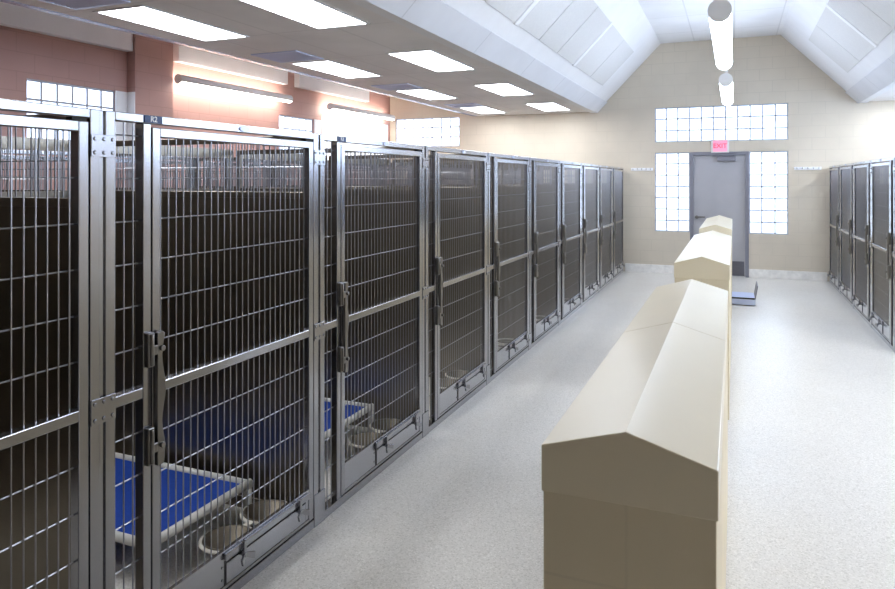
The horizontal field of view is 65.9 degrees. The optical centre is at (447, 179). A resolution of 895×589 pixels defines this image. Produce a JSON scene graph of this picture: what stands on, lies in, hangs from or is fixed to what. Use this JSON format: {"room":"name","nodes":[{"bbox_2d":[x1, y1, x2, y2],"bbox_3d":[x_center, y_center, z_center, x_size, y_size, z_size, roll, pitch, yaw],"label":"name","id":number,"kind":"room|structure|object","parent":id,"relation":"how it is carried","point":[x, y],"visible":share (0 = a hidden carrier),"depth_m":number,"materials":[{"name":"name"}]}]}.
{"room":"dog kennel","nodes":[
{"label":"dog kennel","id":0,"kind":"room"},
{"bbox_2d":[127,34,172,187],"bbox_3d":[-3.680,-0.185,8.560,0.130,3.750,0.600,0,0,23],"label":"pillar","id":1,"kind":"structure","parent":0,"point":[150,62],"depth_m":8.50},
{"bbox_2d":[0,25,389,189],"bbox_3d":[-5.105,-0.460,5.562,0.200,4.300,19.750,0,0,23],"label":"wall","id":2,"kind":"structure","parent":0,"point":[24,54],"depth_m":9.04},
{"bbox_2d":[0,2,132,51],"bbox_3d":[-4.267,-1.730,7.187,0.100,0.380,2.375,0,0,23],"label":"trim","id":3,"kind":"structure","parent":2,"relation":"attached to","point":[13,16],"depth_m":7.41,"materials":[{"name":"white paint"}]},
{"bbox_2d":[27,78,114,139],"bbox_3d":[-4.200,-0.738,7.671,0.092,0.635,1.120,0,0,23],"label":"window","id":4,"kind":"structure","parent":2,"relation":"in","point":[38,91],"depth_m":7.57,"materials":[{"name":"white glass"}]},
{"bbox_2d":[115,91,134,140],"bbox_3d":[-3.829,-0.682,8.202,0.127,0.745,0.174,0,0,23],"label":"trim","id":5,"kind":"structure","parent":2,"relation":"attached to","point":[124,101],"depth_m":8.25,"materials":[{"name":"white paint"}]},
{"bbox_2d":[173,44,287,84],"bbox_3d":[-3.074,-1.730,10.057,0.100,0.380,2.370,0,0,23],"label":"trim","id":6,"kind":"structure","parent":2,"relation":"attached to","point":[181,54],"depth_m":9.80,"materials":[{"name":"white paint"}]},
{"bbox_2d":[174,74,292,102],"bbox_3d":[-3.039,-1.290,9.928,0.262,0.124,2.400,0,0,23],"label":"wall light","id":7,"kind":"object","parent":2,"relation":"attached to","point":[179,79],"visible":1,"depth_m":9.63,"materials":[{"name":"white"}]},
{"bbox_2d":[179,82,291,102],"bbox_3d":[-2.981,-1.288,9.904,0.108,0.117,2.376,0,0,23],"label":"diffuser","id":8,"kind":"object","parent":7,"relation":"attached to","point":[220,86],"depth_m":9.86,"materials":[{"name":"white"}]},
{"bbox_2d":[279,115,311,153],"bbox_3d":[-2.581,-0.738,11.563,0.092,0.635,0.990,0,0,23],"label":"window","id":9,"kind":"structure","parent":2,"relation":"in","point":[290,123],"depth_m":11.53,"materials":[{"name":"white glass"}]},
{"bbox_2d":[294,73,368,101],"bbox_3d":[-2.042,-1.730,12.536,0.100,0.380,2.380,0,0,23],"label":"trim","id":10,"kind":"structure","parent":2,"relation":"attached to","point":[300,81],"depth_m":12.28,"materials":[{"name":"white paint"}]},
{"bbox_2d":[322,114,387,159],"bbox_3d":[-1.796,-0.740,13.440,0.100,0.860,2.560,0,0,23],"label":"window","id":11,"kind":"structure","parent":2,"relation":"in","point":[331,125],"depth_m":13.32,"materials":[{"name":"white glass"}]},
{"bbox_2d":[327,103,394,120],"bbox_3d":[-1.664,-1.290,13.234,0.262,0.124,2.400,0,0,23],"label":"wall light","id":12,"kind":"object","parent":2,"relation":"attached to","point":[335,107],"visible":1,"depth_m":12.97,"materials":[{"name":"white"}]},
{"bbox_2d":[332,109,393,120],"bbox_3d":[-1.606,-1.288,13.210,0.108,0.117,2.376,0,0,23],"label":"diffuser","id":13,"kind":"object","parent":12,"relation":"attached to","point":[362,112],"depth_m":13.27,"materials":[{"name":"white"}]},
{"bbox_2d":[10,0,586,115],"bbox_3d":[-2.056,-1.323,4.402,2.382,0.080,19.550,0,0,23],"label":"ceiling","id":14,"kind":"structure","parent":0,"point":[364,47],"depth_m":6.58,"materials":[{"name":"painted drywall"},{"name":"white acoustic panels"}]},
{"bbox_2d":[39,0,130,9],"bbox_3d":[-2.622,-1.276,4.827,0.550,0.014,0.500,0,0,23],"label":"ceiling vent","id":15,"kind":"object","parent":14,"relation":"in","point":[72,4],"visible":1,"depth_m":4.97,"materials":[{"name":"metal"}]},
{"bbox_2d":[92,5,249,41],"bbox_3d":[-2.230,-1.279,5.704,0.510,0.008,1.210,0,0,23],"label":"recessed light","id":16,"kind":"object","parent":14,"relation":"in","point":[144,15],"visible":1,"depth_m":5.62,"materials":[{"name":"white paint"}]},
{"bbox_2d":[0,0,473,115],"bbox_3d":[-3.220,-1.310,4.886,0.140,0.066,19.550,0,0,23],"label":"trim","id":17,"kind":"structure","parent":14,"relation":"attached to","point":[4,1],"depth_m":6.57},
{"bbox_2d":[251,50,323,62],"bbox_3d":[-1.654,-1.276,7.154,0.550,0.014,0.500,0,0,23],"label":"ceiling vent","id":18,"kind":"object","parent":14,"relation":"in","point":[283,56],"visible":1,"depth_m":7.11,"materials":[{"name":"metal"}]},
{"bbox_2d":[237,0,370,28],"bbox_3d":[-1.112,-1.279,5.152,0.510,0.008,1.290,0,0,23],"label":"recessed light","id":19,"kind":"object","parent":14,"relation":"in","point":[316,14],"visible":1,"depth_m":5.26,"materials":[{"name":"white paint"}]},
{"bbox_2d":[289,60,381,78],"bbox_3d":[-1.266,-1.279,8.021,0.510,0.008,1.210,0,0,23],"label":"recessed light","id":20,"kind":"object","parent":14,"relation":"in","point":[325,66],"visible":1,"depth_m":7.98,"materials":[{"name":"white paint"}]},
{"bbox_2d":[385,49,476,71],"bbox_3d":[-0.148,-1.279,7.470,0.510,0.008,1.290,0,0,23],"label":"recessed light","id":21,"kind":"object","parent":14,"relation":"in","point":[432,60],"visible":1,"depth_m":7.38,"materials":[{"name":"white paint"}]},
{"bbox_2d":[473,83,534,95],"bbox_3d":[0.820,-1.279,9.796,0.510,0.008,1.290,0,0,23],"label":"recessed light","id":22,"kind":"object","parent":14,"relation":"in","point":[502,89],"visible":1,"depth_m":9.74,"materials":[{"name":"white paint"}]},
{"bbox_2d":[115,271,894,588],"bbox_3d":[-0.418,1.750,3.721,10.270,0.120,19.950,0,0,23],"label":"floor","id":23,"kind":"structure","parent":0,"point":[811,501],"depth_m":4.00,"materials":[{"name":"stone"}]},
{"bbox_2d":[2,149,66,191],"bbox_3d":[-2.622,0.732,4.870,1.595,1.917,1.293,0,0,23],"label":"kennel","id":24,"kind":"object","parent":23,"relation":"on","point":[21,151],"visible":0.02,"depth_m":4.28,"materials":[{"name":"metal"}]},
{"bbox_2d":[20,161,60,189],"bbox_3d":[-3.244,0.282,5.246,0.011,0.869,0.929,0,0,23],"label":"grille","id":25,"kind":"object","parent":24,"relation":"attached to","point":[60,161],"depth_m":5.31,"materials":[{"name":"metal"}]},
{"bbox_2d":[0,99,89,588],"bbox_3d":[-2.071,0.732,1.896,1.602,1.917,1.260,0,0,23],"label":"kennel","id":26,"kind":"object","parent":23,"relation":"on","point":[75,121],"visible":1,"depth_m":2.15,"materials":[{"name":"silver metal"}]},
{"bbox_2d":[0,127,73,431],"bbox_3d":[-1.346,0.282,1.727,0.011,0.869,0.929,0,0,23],"label":"grille","id":27,"kind":"object","parent":26,"relation":"attached to","point":[69,411],"depth_m":2.07,"materials":[{"name":"metal"}]},
{"bbox_2d":[0,425,73,588],"bbox_3d":[-1.346,1.121,1.727,0.011,0.737,0.929,0,0,23],"label":"grille","id":28,"kind":"object","parent":26,"relation":"attached to","point":[71,516],"depth_m":2.07,"materials":[{"name":"metal"}]},
{"bbox_2d":[0,109,313,588],"bbox_3d":[-1.587,0.732,3.059,1.602,1.917,1.260,0,0,23],"label":"kennel","id":29,"kind":"object","parent":23,"relation":"on","point":[244,558],"visible":0.94,"depth_m":2.40,"materials":[{"name":"metal"}]},
{"bbox_2d":[0,126,70,197],"bbox_3d":[-1.846,-0.065,2.536,1.415,0.250,0.006,0,0,23],"label":"grille","id":30,"kind":"object","parent":29,"relation":"attached to","point":[15,160],"depth_m":2.36,"materials":[{"name":"metal"}]},
{"bbox_2d":[4,149,67,191],"bbox_3d":[-2.305,-0.050,3.393,0.005,0.220,1.186,0,0,23],"label":"grille","id":31,"kind":"object","parent":29,"relation":"attached to","point":[51,150],"depth_m":3.70,"materials":[{"name":"metal"}]},
{"bbox_2d":[115,122,137,588],"bbox_3d":[-1.095,0.726,2.339,0.011,1.845,0.117,0,0,23],"label":"grille","id":32,"kind":"object","parent":29,"relation":"attached to","point":[124,397],"depth_m":2.37,"materials":[{"name":"metal"}]},
{"bbox_2d":[202,524,250,555],"bbox_3d":[-0.972,1.621,3.056,0.220,0.083,0.218,0,0,23],"label":"bowl","id":33,"kind":"object","parent":29,"relation":"in","point":[227,527],"visible":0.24,"depth_m":3.12,"materials":[{"name":"metal"}]},
{"bbox_2d":[160,138,304,376],"bbox_3d":[-0.862,0.282,2.890,0.011,0.869,0.929,0,0,23],"label":"grille","id":34,"kind":"object","parent":29,"relation":"attached to","point":[209,365],"depth_m":2.87,"materials":[{"name":"metal"}]},
{"bbox_2d":[160,339,304,588],"bbox_3d":[-0.862,1.121,2.890,0.011,0.737,0.929,0,0,23],"label":"grille","id":35,"kind":"object","parent":29,"relation":"attached to","point":[219,555],"depth_m":2.85,"materials":[{"name":"metal"}]},
{"bbox_2d":[243,499,286,526],"bbox_3d":[-0.868,1.621,3.307,0.220,0.083,0.218,0,0,23],"label":"bowl","id":36,"kind":"object","parent":29,"relation":"in","point":[256,504],"visible":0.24,"depth_m":3.38,"materials":[{"name":"metal"}]},
{"bbox_2d":[116,153,229,189],"bbox_3d":[-2.139,0.732,6.034,1.595,1.917,1.293,0,0,23],"label":"kennel","id":37,"kind":"object","parent":23,"relation":"on","point":[201,171],"visible":0.02,"depth_m":5.56,"materials":[{"name":"metal"}]},
{"bbox_2d":[127,163,182,187],"bbox_3d":[-2.760,0.282,6.409,0.011,0.869,0.929,0,0,23],"label":"grille","id":38,"kind":"object","parent":37,"relation":"attached to","point":[127,163],"depth_m":6.20,"materials":[{"name":"metal"}]},
{"bbox_2d":[115,452,252,546],"bbox_3d":[-1.608,1.593,3.355,1.113,0.195,0.673,0,0,23],"label":"cot","id":39,"kind":"object","parent":23,"relation":"on","point":[118,456],"visible":0.3,"depth_m":3.33,"materials":[{"name":"fabric"}]},
{"bbox_2d":[191,157,300,190],"bbox_3d":[-1.655,0.732,7.197,1.595,1.917,1.293,0,0,23],"label":"kennel","id":40,"kind":"object","parent":23,"relation":"on","point":[195,157],"visible":0.06,"depth_m":6.87,"materials":[{"name":"metal"}]},
{"bbox_2d":[214,166,266,185],"bbox_3d":[-2.276,0.282,7.572,0.011,0.869,0.929,0,0,23],"label":"grille","id":41,"kind":"object","parent":40,"relation":"attached to","point":[235,166],"depth_m":7.92,"materials":[{"name":"metal"}]},
{"bbox_2d":[199,160,297,185],"bbox_3d":[-1.834,-0.065,6.625,1.415,0.250,0.006,0,0,23],"label":"grille","id":42,"kind":"object","parent":40,"relation":"attached to","point":[199,160],"depth_m":6.79,"materials":[{"name":"metal"}]},
{"bbox_2d":[115,133,421,527],"bbox_3d":[-1.103,0.732,4.222,1.602,1.917,1.260,0,0,23],"label":"kennel","id":43,"kind":"object","parent":23,"relation":"on","point":[348,476],"visible":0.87,"depth_m":3.62,"materials":[{"name":"metal"}]},
{"bbox_2d":[115,154,231,189],"bbox_3d":[-1.821,-0.050,4.557,0.005,0.220,1.186,0,0,23],"label":"grille","id":44,"kind":"object","parent":43,"relation":"attached to","point":[194,155],"depth_m":4.69,"materials":[{"name":"metal"}]},
{"bbox_2d":[115,144,302,191],"bbox_3d":[-1.362,-0.065,3.700,1.415,0.250,0.006,0,0,23],"label":"grille","id":45,"kind":"object","parent":43,"relation":"attached to","point":[117,145],"depth_m":3.61,"materials":[{"name":"metal"}]},
{"bbox_2d":[325,141,332,504],"bbox_3d":[-0.611,0.726,3.503,0.011,1.845,0.117,0,0,23],"label":"grille","id":46,"kind":"object","parent":43,"relation":"attached to","point":[328,323],"depth_m":3.50,"materials":[{"name":"metal"}]},
{"bbox_2d":[345,151,416,312],"bbox_3d":[-0.379,0.282,4.054,0.011,0.869,0.929,0,0,23],"label":"grille","id":47,"kind":"object","parent":43,"relation":"attached to","point":[408,295],"depth_m":4.05,"materials":[{"name":"metal"}]},
{"bbox_2d":[345,298,416,458],"bbox_3d":[-0.379,1.121,4.054,0.011,0.737,0.929,0,0,23],"label":"grille","id":48,"kind":"object","parent":43,"relation":"attached to","point":[373,443],"depth_m":4.03,"materials":[{"name":"metal"}]},
{"bbox_2d":[271,160,384,188],"bbox_3d":[-1.171,0.732,8.361,1.595,1.917,1.293,0,0,23],"label":"kennel","id":49,"kind":"object","parent":23,"relation":"on","point":[328,160],"visible":0.06,"depth_m":7.99,"materials":[{"name":"metal"}]},
{"bbox_2d":[277,163,376,184],"bbox_3d":[-1.350,-0.065,7.789,1.415,0.250,0.006,0,0,23],"label":"grille","id":50,"kind":"object","parent":49,"relation":"attached to","point":[277,163],"depth_m":7.79,"materials":[{"name":"metal"}]},
{"bbox_2d":[325,398,373,438],"bbox_3d":[-1.124,1.593,4.519,1.113,0.195,0.673,0,0,23],"label":"cot","id":51,"kind":"object","parent":23,"relation":"on","point":[329,399],"visible":0.16,"depth_m":4.52,"materials":[{"name":"fabric"}]},
{"bbox_2d":[237,145,486,437],"bbox_3d":[-0.619,0.732,5.386,1.602,1.917,1.260,0,0,23],"label":"kennel","id":52,"kind":"object","parent":23,"relation":"on","point":[443,403],"visible":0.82,"depth_m":4.72,"materials":[{"name":"metal"}]},
{"bbox_2d":[249,159,325,187],"bbox_3d":[-1.337,-0.050,5.720,0.005,0.220,1.186,0,0,23],"label":"grille","id":53,"kind":"object","parent":52,"relation":"attached to","point":[292,160],"depth_m":5.56,"materials":[{"name":"metal"}]},
{"bbox_2d":[243,152,412,188],"bbox_3d":[-0.878,-0.065,4.863,1.415,0.250,0.006,0,0,23],"label":"grille","id":54,"kind":"object","parent":52,"relation":"attached to","point":[255,153],"depth_m":4.79,"materials":[{"name":"metal"}]},
{"bbox_2d":[428,151,431,417],"bbox_3d":[-0.127,0.726,4.666,0.011,1.845,0.117,0,0,23],"label":"grille","id":55,"kind":"object","parent":52,"relation":"attached to","point":[429,286],"depth_m":4.72,"materials":[{"name":"metal"}]},
{"bbox_2d":[440,158,481,280],"bbox_3d":[0.105,0.282,5.217,0.011,0.869,0.929,0,0,23],"label":"grille","id":56,"kind":"object","parent":52,"relation":"attached to","point":[465,275],"depth_m":5.19,"materials":[{"name":"metal"}]},
{"bbox_2d":[440,273,481,391],"bbox_3d":[0.105,1.121,5.217,0.011,0.737,0.929,0,0,23],"label":"grille","id":57,"kind":"object","parent":52,"relation":"attached to","point":[479,367],"depth_m":5.15,"materials":[{"name":"metal"}]},
{"bbox_2d":[329,152,529,384],"bbox_3d":[-0.135,0.732,6.549,1.602,1.917,1.260,0,0,23],"label":"kennel","id":58,"kind":"object","parent":23,"relation":"on","point":[497,361],"visible":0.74,"depth_m":5.87,"materials":[{"name":"metal"}]},
{"bbox_2d":[352,164,388,185],"bbox_3d":[-0.853,-0.050,6.883,0.005,0.220,1.186,0,0,23],"label":"grille","id":59,"kind":"object","parent":58,"relation":"attached to","point":[352,164],"depth_m":6.98,"materials":[{"name":"metal"}]},
{"bbox_2d":[348,158,477,186],"bbox_3d":[-0.394,-0.065,6.027,1.415,0.250,0.006,0,0,23],"label":"grille","id":60,"kind":"object","parent":58,"relation":"attached to","point":[348,158],"depth_m":6.07,"materials":[{"name":"metal"}]},
{"bbox_2d":[497,163,524,261],"bbox_3d":[0.589,0.282,6.380,0.011,0.869,0.929,0,0,23],"label":"grille","id":61,"kind":"object","parent":58,"relation":"attached to","point":[518,179],"depth_m":6.38,"materials":[{"name":"metal"}]},
{"bbox_2d":[497,259,524,350],"bbox_3d":[0.589,1.121,6.380,0.011,0.737,0.929,0,0,23],"label":"grille","id":62,"kind":"object","parent":58,"relation":"attached to","point":[519,336],"depth_m":6.38,"materials":[{"name":"metal"}]},
{"bbox_2d":[393,157,559,349],"bbox_3d":[0.349,0.732,7.713,1.602,1.917,1.260,0,0,23],"label":"kennel","id":63,"kind":"object","parent":23,"relation":"on","point":[537,331],"visible":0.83,"depth_m":7.07,"materials":[{"name":"metal"}]},
{"bbox_2d":[398,166,429,184],"bbox_3d":[-0.369,-0.050,8.047,0.005,0.220,1.186,0,0,23],"label":"grille","id":64,"kind":"object","parent":63,"relation":"attached to","point":[398,166],"depth_m":7.91,"materials":[{"name":"metal"}]},
{"bbox_2d":[399,162,515,185],"bbox_3d":[0.090,-0.065,7.190,1.415,0.250,0.006,0,0,23],"label":"grille","id":65,"kind":"object","parent":63,"relation":"attached to","point":[508,173],"depth_m":7.19,"materials":[{"name":"metal"}]},
{"bbox_2d":[536,166,555,246],"bbox_3d":[1.073,0.282,7.544,0.011,0.869,0.929,0,0,23],"label":"grille","id":66,"kind":"object","parent":63,"relation":"attached to","point":[541,179],"depth_m":7.61,"materials":[{"name":"metal"}]},
{"bbox_2d":[536,246,555,319],"bbox_3d":[1.073,1.121,7.544,0.011,0.737,0.929,0,0,23],"label":"grille","id":67,"kind":"object","parent":63,"relation":"attached to","point":[541,250],"depth_m":7.61,"materials":[{"name":"metal"}]},
{"bbox_2d":[441,160,582,324],"bbox_3d":[0.833,0.732,8.876,1.602,1.917,1.260,0,0,23],"label":"kennel","id":68,"kind":"object","parent":23,"relation":"on","point":[566,308],"visible":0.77,"depth_m":8.24,"materials":[{"name":"metal"}]},
{"bbox_2d":[443,167,471,184],"bbox_3d":[0.115,-0.050,9.210,0.005,0.220,1.186,0,0,23],"label":"grille","id":69,"kind":"object","parent":68,"relation":"attached to","point":[443,167],"depth_m":9.12,"materials":[{"name":"metal"}]},
{"bbox_2d":[447,164,551,184],"bbox_3d":[0.574,-0.065,8.353,1.415,0.250,0.006,0,0,23],"label":"grille","id":70,"kind":"object","parent":68,"relation":"attached to","point":[447,164],"depth_m":8.31,"materials":[{"name":"metal"}]},
{"bbox_2d":[564,167,578,237],"bbox_3d":[1.557,0.282,8.707,0.011,0.869,0.929,0,0,23],"label":"grille","id":71,"kind":"object","parent":68,"relation":"attached to","point":[573,179],"depth_m":8.77,"materials":[{"name":"metal"}]},
{"bbox_2d":[564,238,578,302],"bbox_3d":[1.557,1.121,8.707,0.011,0.737,0.929,0,0,23],"label":"grille","id":72,"kind":"object","parent":68,"relation":"attached to","point":[574,296],"depth_m":8.77,"materials":[{"name":"metal"}]},
{"bbox_2d":[474,163,599,306],"bbox_3d":[1.317,0.732,10.039,1.602,1.917,1.260,0,0,23],"label":"kennel","id":73,"kind":"object","parent":23,"relation":"on","point":[587,225],"visible":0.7,"depth_m":9.66,"materials":[{"name":"metal"}]},
{"bbox_2d":[477,166,545,183],"bbox_3d":[1.057,-0.065,9.517,1.415,0.250,0.006,0,0,23],"label":"grille","id":74,"kind":"object","parent":73,"relation":"attached to","point":[477,166],"depth_m":9.44,"materials":[{"name":"metal"}]},
{"bbox_2d":[585,169,595,230],"bbox_3d":[2.041,0.282,9.871,0.011,0.869,0.929,0,0,23],"label":"grille","id":75,"kind":"object","parent":73,"relation":"attached to","point":[590,179],"depth_m":9.87,"materials":[{"name":"metal"}]},
{"bbox_2d":[585,232,595,285],"bbox_3d":[2.041,1.121,9.871,0.011,0.737,0.929,0,0,23],"label":"grille","id":76,"kind":"object","parent":73,"relation":"attached to","point":[589,236],"depth_m":9.87,"materials":[{"name":"metal"}]},
{"bbox_2d":[504,165,613,292],"bbox_3d":[1.800,0.732,11.203,1.602,1.917,1.260,0,0,23],"label":"kennel","id":77,"kind":"object","parent":23,"relation":"on","point":[605,220],"visible":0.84,"depth_m":10.87,"materials":[{"name":"metal"}]},
{"bbox_2d":[515,168,586,183],"bbox_3d":[1.541,-0.065,10.680,1.415,0.250,0.006,0,0,23],"label":"grille","id":78,"kind":"object","parent":77,"relation":"attached to","point":[515,168],"depth_m":10.65,"materials":[{"name":"metal"}]},
{"bbox_2d":[602,170,609,225],"bbox_3d":[2.525,0.282,11.034,0.011,0.869,0.929,0,0,23],"label":"grille","id":79,"kind":"object","parent":77,"relation":"attached to","point":[606,173],"depth_m":11.10,"materials":[{"name":"metal"}]},
{"bbox_2d":[536,166,624,280],"bbox_3d":[2.292,0.732,12.384,1.602,1.917,1.299,0,0,23],"label":"kennel","id":80,"kind":"object","parent":23,"relation":"on","point":[617,172],"visible":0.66,"depth_m":12.06,"materials":[{"name":"metal"}]},
{"bbox_2d":[838,163,865,308],"bbox_3d":[6.271,0.732,9.343,1.602,1.917,1.260,0,0,23],"label":"kennel","id":81,"kind":"object","parent":23,"relation":"on","point":[846,284],"visible":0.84,"depth_m":9.70,"materials":[{"name":"metal"}]},
{"bbox_2d":[842,169,850,231],"bbox_3d":[5.641,0.282,9.738,0.011,0.869,0.929,0,0,23],"label":"grille","id":82,"kind":"object","parent":81,"relation":"attached to","point":[846,173],"depth_m":9.77,"materials":[{"name":"metal"}]},
{"bbox_2d":[842,232,850,288],"bbox_3d":[5.641,1.121,9.738,0.011,0.737,0.929,0,0,23],"label":"grille","id":83,"kind":"object","parent":81,"relation":"attached to","point":[846,236],"depth_m":9.77,"materials":[{"name":"metal"}]},
{"bbox_2d":[827,165,887,292],"bbox_3d":[6.762,0.732,10.524,1.602,1.917,1.299,0,0,23],"label":"kennel","id":84,"kind":"object","parent":23,"relation":"on","point":[834,171],"visible":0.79,"depth_m":10.90,"materials":[{"name":"silver metal"}]},
{"bbox_2d":[851,160,889,327],"bbox_3d":[5.787,0.732,8.180,1.602,1.917,1.260,0,0,23],"label":"kennel","id":85,"kind":"object","parent":23,"relation":"on","point":[864,309],"visible":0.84,"depth_m":8.37,"materials":[{"name":"metal"}]},
{"bbox_2d":[856,167,866,237],"bbox_3d":[5.157,0.282,8.575,0.011,0.869,0.929,0,0,23],"label":"grille","id":86,"kind":"object","parent":85,"relation":"attached to","point":[860,179],"depth_m":8.68,"materials":[{"name":"metal"}]},
{"bbox_2d":[856,239,866,303],"bbox_3d":[5.157,1.121,8.575,0.011,0.737,0.929,0,0,23],"label":"grille","id":87,"kind":"object","parent":85,"relation":"attached to","point":[860,253],"depth_m":8.61,"materials":[{"name":"metal"}]},
{"bbox_2d":[869,157,894,352],"bbox_3d":[5.303,0.732,7.016,1.602,1.917,1.260,0,0,23],"label":"kennel","id":88,"kind":"object","parent":23,"relation":"on","point":[886,331],"visible":1,"depth_m":7.26,"materials":[{"name":"metal"}]},
{"bbox_2d":[874,165,888,248],"bbox_3d":[4.673,0.282,7.411,0.011,0.869,0.929,0,0,23],"label":"grille","id":89,"kind":"object","parent":88,"relation":"attached to","point":[876,245],"depth_m":7.44,"materials":[{"name":"metal"}]},
{"bbox_2d":[874,247,888,323],"bbox_3d":[4.673,1.121,7.411,0.011,0.737,0.929,0,0,23],"label":"grille","id":90,"kind":"object","parent":88,"relation":"attached to","point":[883,321],"depth_m":7.44,"materials":[{"name":"metal"}]},
{"bbox_2d":[441,0,660,101],"bbox_3d":[-0.461,-1.908,3.739,1.256,1.275,19.550,0,0,23],"label":"ceiling","id":91,"kind":"structure","parent":0,"point":[628,17],"depth_m":9.41,"materials":[{"name":"white paint"}]},
{"bbox_2d":[485,0,532,21],"bbox_3d":[0.746,-1.870,6.502,0.526,0.543,0.880,0,0,23],"label":"acoustic panel","id":92,"kind":"object","parent":91,"relation":"attached to","point":[512,9],"visible":1,"depth_m":6.70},
{"bbox_2d":[518,0,572,39],"bbox_3d":[1.123,-1.870,7.407,0.526,0.543,0.800,0,0,23],"label":"acoustic panel","id":93,"kind":"object","parent":91,"relation":"attached to","point":[545,13],"visible":1,"depth_m":7.46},
{"bbox_2d":[539,0,597,52],"bbox_3d":[1.447,-1.870,8.187,0.526,0.543,0.850,0,0,23],"label":"acoustic panel","id":94,"kind":"object","parent":91,"relation":"attached to","point":[577,12],"visible":1,"depth_m":8.18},
{"bbox_2d":[557,6,610,63],"bbox_3d":[1.795,-1.870,9.023,0.526,0.543,0.920,0,0,23],"label":"acoustic panel","id":95,"kind":"object","parent":91,"relation":"attached to","point":[596,23],"visible":1,"depth_m":8.98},
{"bbox_2d":[576,25,623,75],"bbox_3d":[2.234,-1.870,10.080,0.526,0.543,1.090,0,0,23],"label":"acoustic panel","id":96,"kind":"object","parent":91,"relation":"attached to","point":[612,38],"visible":1,"depth_m":10.04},
{"bbox_2d":[590,40,633,85],"bbox_3d":[2.657,-1.870,11.096,0.526,0.543,1.070,0,0,23],"label":"acoustic panel","id":97,"kind":"object","parent":91,"relation":"attached to","point":[623,51],"visible":1,"depth_m":11.05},
{"bbox_2d":[541,215,731,588],"bbox_3d":[2.300,1.117,6.097,0.375,1.145,9.974,0,0,23],"label":"wall","id":98,"kind":"structure","parent":0,"point":[634,472],"depth_m":1.55,"materials":[{"name":"paint"}]},
{"bbox_2d":[390,35,894,280],"bbox_3d":[3.374,-0.810,12.839,10.270,5.000,0.200,0,0,23],"label":"wall","id":99,"kind":"structure","parent":0,"point":[827,127],"depth_m":12.25,"materials":[{"name":"paint"}]},
{"bbox_2d":[396,117,459,146],"bbox_3d":[-0.398,-0.987,14.380,1.460,0.607,0.092,0,0,23],"label":"window","id":100,"kind":"structure","parent":99,"relation":"in","point":[441,131],"depth_m":14.31,"materials":[{"name":"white glass"}]},
{"bbox_2d":[348,0,595,112],"bbox_3d":[-1.008,-1.273,3.966,0.110,0.020,19.550,0,0,23],"label":"trim","id":101,"kind":"structure","parent":99,"relation":"attached to","point":[363,3],"depth_m":6.43,"materials":[{"name":"white paint"}]},
{"bbox_2d":[366,0,606,112],"bbox_3d":[-0.862,-1.359,3.905,0.204,0.208,19.550,0,0,23],"label":"ceiling beam","id":102,"kind":"structure","parent":99,"relation":"attached to","point":[437,17],"depth_m":6.78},
{"bbox_2d":[631,152,689,231],"bbox_3d":[3.871,0.218,12.553,1.026,1.431,0.186,0,0,23],"label":"window","id":103,"kind":"structure","parent":99,"relation":"in","point":[672,170],"depth_m":12.48,"materials":[{"name":"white glass"}]},
{"bbox_2d":[690,151,748,277],"bbox_3d":[4.797,0.597,12.190,0.964,2.187,0.185,0,0,23],"label":"door","id":104,"kind":"structure","parent":99,"relation":"in","point":[719,182],"depth_m":12.13,"materials":[{"name":"grey paint"}]},
{"bbox_2d":[655,103,787,141],"bbox_3d":[4.812,-0.998,12.212,2.188,0.630,0.092,0,0,23],"label":"window","id":105,"kind":"structure","parent":99,"relation":"in","point":[749,122],"depth_m":12.15,"materials":[{"name":"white glass"}]},
{"bbox_2d":[749,151,787,234],"bbox_3d":[5.537,0.218,11.911,0.617,1.431,0.092,0,0,23],"label":"window","id":106,"kind":"structure","parent":99,"relation":"in","point":[768,170],"depth_m":11.87,"materials":[{"name":"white glass"}]},
{"bbox_2d":[749,269,826,280],"bbox_3d":[5.775,1.615,11.724,1.196,0.150,0.014,0,0,23],"label":"baseboard","id":107,"kind":"structure","parent":99,"relation":"attached to","point":[753,273],"depth_m":11.71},
{"bbox_2d":[845,53,894,102],"bbox_3d":[2.909,-1.359,2.337,0.204,0.208,19.550,0,0,23],"label":"trim","id":108,"kind":"structure","parent":99,"relation":"attached to","point":[883,75],"depth_m":9.46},
{"bbox_2d":[638,0,791,43],"bbox_3d":[1.024,-2.515,3.121,1.960,0.080,19.550,0,0,23],"label":"ceiling","id":109,"kind":"structure","parent":0,"point":[672,21],"depth_m":10.57,"materials":[{"name":"white tile"}]},
{"bbox_2d":[708,0,732,69],"bbox_3d":[2.454,-1.817,6.160,0.166,1.319,2.440,0,0,23],"label":"pendant light","id":110,"kind":"object","parent":109,"relation":"hanging from","point":[719,11],"visible":1,"depth_m":5.46,"materials":[{"name":"white"}]},
{"bbox_2d":[781,0,894,90],"bbox_3d":[2.508,-1.908,2.504,1.256,1.275,19.550,0,0,23],"label":"ceiling","id":111,"kind":"structure","parent":0,"point":[802,17],"depth_m":10.08,"materials":[{"name":"white paint"}]},
{"bbox_2d":[809,25,859,72],"bbox_3d":[5.528,-1.870,9.901,0.526,0.543,1.070,0,0,23],"label":"acoustic panel","id":112,"kind":"object","parent":111,"relation":"attached to","point":[819,38],"visible":1,"depth_m":9.85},
{"bbox_2d":[816,7,873,60],"bbox_3d":[5.105,-1.870,8.886,0.526,0.543,1.090,0,0,23],"label":"acoustic panel","id":113,"kind":"object","parent":111,"relation":"attached to","point":[830,23],"visible":1,"depth_m":8.85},
{"bbox_2d":[827,0,893,44],"bbox_3d":[4.665,-1.870,7.829,0.526,0.543,0.920,0,0,23],"label":"acoustic panel","id":114,"kind":"object","parent":111,"relation":"attached to","point":[858,14],"visible":1,"depth_m":7.82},
{"bbox_2d":[859,0,894,27],"bbox_3d":[4.318,-1.870,6.993,0.526,0.543,0.850,0,0,23],"label":"acoustic panel","id":115,"kind":"object","parent":111,"relation":"attached to","point":[885,9],"visible":1,"depth_m":7.12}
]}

